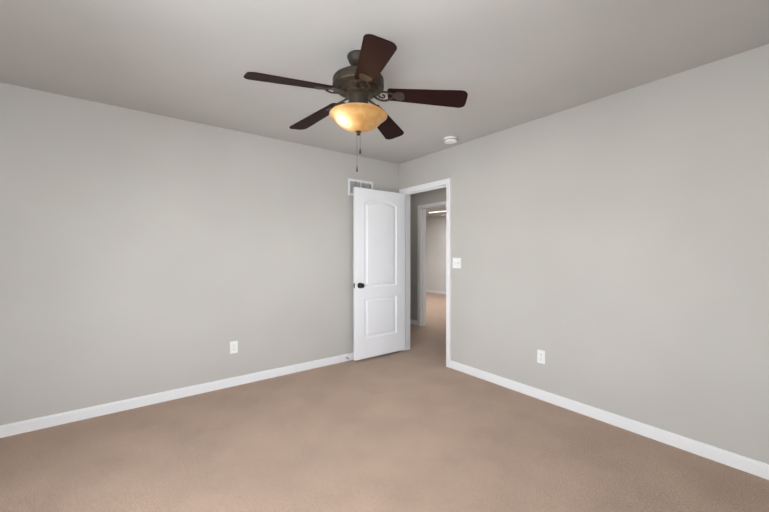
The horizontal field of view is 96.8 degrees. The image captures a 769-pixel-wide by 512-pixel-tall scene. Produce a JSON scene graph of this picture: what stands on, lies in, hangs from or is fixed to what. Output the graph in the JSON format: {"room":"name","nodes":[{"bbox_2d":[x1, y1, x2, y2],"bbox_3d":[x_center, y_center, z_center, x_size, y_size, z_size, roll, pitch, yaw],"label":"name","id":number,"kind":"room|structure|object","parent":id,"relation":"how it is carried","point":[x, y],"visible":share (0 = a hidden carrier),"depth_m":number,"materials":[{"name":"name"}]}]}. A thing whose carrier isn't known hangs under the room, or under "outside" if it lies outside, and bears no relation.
{"room":"empty bedroom","nodes":[
{"label":"empty bedroom","id":0,"kind":"room"},
{"bbox_2d":[0,82,398,424],"bbox_3d":[-1.378,0.014,3.405,4.080,2.455,0.115,0,1,-37],"label":"wall","id":1,"kind":"structure","parent":0,"point":[143,253],"depth_m":2.90,"materials":[{"name":"beige paint"}]},
{"bbox_2d":[0,352,353,437],"bbox_3d":[-1.334,1.201,3.360,3.850,0.083,0.030,0,1,-37],"label":"baseboard","id":2,"kind":"structure","parent":1,"relation":"attached to","point":[29,425],"depth_m":2.89,"materials":[{"name":"white wood"}]},
{"bbox_2d":[230,341,237,353],"bbox_3d":[-1.448,0.871,3.284,0.070,0.115,0.008,0,1,-37],"label":"outlet","id":3,"kind":"object","parent":1,"relation":"attached to","point":[233,346],"visible":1,"depth_m":3.28,"materials":[{"name":"white plastic"}]},
{"bbox_2d":[348,178,372,195],"bbox_3d":[-0.286,-0.831,4.150,0.365,0.200,0.010,0,1,-37],"label":"air vent","id":4,"kind":"object","parent":1,"relation":"in","point":[352,183],"visible":0.65,"depth_m":4.12,"materials":[{"name":"white metal"}]},
{"bbox_2d":[0,349,768,511],"bbox_3d":[-0.207,1.288,1.880,4.080,0.060,3.980,0,1,-37],"label":"floor carpet","id":5,"kind":"object","parent":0,"point":[409,430],"visible":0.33,"depth_m":2.14,"materials":[{"name":"beige carpet"}]},
{"bbox_2d":[0,0,768,163],"bbox_3d":[-0.207,-1.247,1.855,4.080,0.100,3.980,0,1,-37],"label":"ceiling","id":6,"kind":"structure","parent":0,"point":[505,64],"depth_m":2.01,"materials":[{"name":"paint"}]},
{"bbox_2d":[244,34,467,171],"bbox_3d":[-0.190,-0.854,2.039,1.212,0.691,1.232,0,1,-37],"label":"fan","id":7,"kind":"object","parent":6,"relation":"hanging from","point":[358,83],"visible":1,"depth_m":1.96,"materials":[{"name":"brown wood"}]},
{"bbox_2d":[443,136,456,143],"bbox_3d":[0.676,-1.192,3.501,0.140,0.044,0.140,0,1,-37],"label":"smoke detector","id":8,"kind":"object","parent":6,"relation":"attached to","point":[450,140],"visible":1,"depth_m":3.46,"materials":[{"name":"white plastic"}]},
{"bbox_2d":[410,324,445,360],"bbox_3d":[0.069,1.246,5.892,1.220,0.060,7.100,0,1,-37],"label":"floor","id":9,"kind":"structure","parent":0,"point":[428,340],"depth_m":4.94,"materials":[{"name":"brown carpet"}]},
{"bbox_2d":[410,188,445,320],"bbox_3d":[0.509,-0.014,6.214,0.115,2.455,7.100,0,1,-37],"label":"wall","id":10,"kind":"structure","parent":0,"point":[429,197],"depth_m":6.07,"materials":[{"name":"beige paint"}]},
{"bbox_2d":[410,319,416,324],"bbox_3d":[-0.551,1.158,7.513,0.013,0.083,3.768,0,1,-37],"label":"baseboard","id":11,"kind":"structure","parent":10,"relation":"attached to","point":[413,322],"depth_m":6.08,"materials":[{"name":"white wood"}]},
{"bbox_2d":[417,201,445,325],"bbox_3d":[0.909,0.162,5.691,0.155,2.112,0.884,0,1,-37],"label":"door frame","id":12,"kind":"structure","parent":10,"relation":"attached to","point":[421,279],"depth_m":5.98,"materials":[{"name":"white wood"}]},
{"bbox_2d":[426,292,445,329],"bbox_3d":[1.408,1.222,8.262,3.780,0.060,4.950,0,1,-37],"label":"floor carpet","id":13,"kind":"object","parent":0,"point":[435,310],"visible":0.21,"depth_m":7.61,"materials":[{"name":"beige carpet"}]},
{"bbox_2d":[426,215,445,291],"bbox_3d":[2.901,-0.046,9.313,0.115,2.455,5.065,0,1,-37],"label":"wall","id":14,"kind":"structure","parent":0,"point":[435,253],"depth_m":10.86,"materials":[{"name":"paint"}]},
{"bbox_2d":[426,290,445,294],"bbox_3d":[2.815,1.140,9.332,0.013,0.083,4.950,0,1,-37],"label":"baseboard","id":15,"kind":"structure","parent":14,"relation":"attached to","point":[437,292],"depth_m":10.83,"materials":[{"name":"white wood"}]},
{"bbox_2d":[426,207,445,216],"bbox_3d":[1.408,-1.313,8.236,3.780,0.100,4.950,0,1,-37],"label":"ceiling","id":16,"kind":"structure","parent":0,"point":[428,214],"depth_m":9.86,"materials":[{"name":"paint"}]},
{"bbox_2d":[399,44,768,463],"bbox_3d":[1.405,0.018,3.022,0.115,2.455,3.865,0,1,-37],"label":"wall","id":17,"kind":"structure","parent":0,"point":[611,252],"depth_m":2.44,"materials":[{"name":"beige paint"}]},
{"bbox_2d":[353,187,404,360],"bbox_3d":[-0.048,0.198,4.201,0.768,2.015,0.168,0,1,-37],"label":"door leaf","id":18,"kind":"structure","parent":17,"relation":"in","point":[379,269],"depth_m":4.16,"materials":[{"name":"white wood"}]},
{"bbox_2d":[399,178,450,367],"bbox_3d":[0.519,0.178,4.188,0.155,2.112,0.884,0,1,-37],"label":"door frame","id":19,"kind":"structure","parent":17,"relation":"attached to","point":[430,186],"depth_m":4.00,"materials":[{"name":"white wood"}]},
{"bbox_2d":[453,258,460,268],"bbox_3d":[0.785,0.069,3.729,0.017,0.116,0.116,0,1,-37],"label":"switch plate","id":20,"kind":"object","parent":17,"relation":"attached to","point":[456,262],"visible":1,"depth_m":3.72,"materials":[{"name":"white plastic"}]},
{"bbox_2d":[537,349,544,363],"bbox_3d":[1.367,0.874,2.980,0.008,0.115,0.070,0,1,-37],"label":"outlet","id":21,"kind":"object","parent":17,"relation":"attached to","point":[541,356],"visible":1,"depth_m":2.98,"materials":[{"name":"white plastic"}]},
{"bbox_2d":[450,360,768,479],"bbox_3d":[1.587,1.208,2.691,0.013,0.083,2.808,0,1,-37],"label":"baseboard","id":22,"kind":"structure","parent":17,"relation":"attached to","point":[743,463],"depth_m":2.43,"materials":[{"name":"white wood"}]}
]}

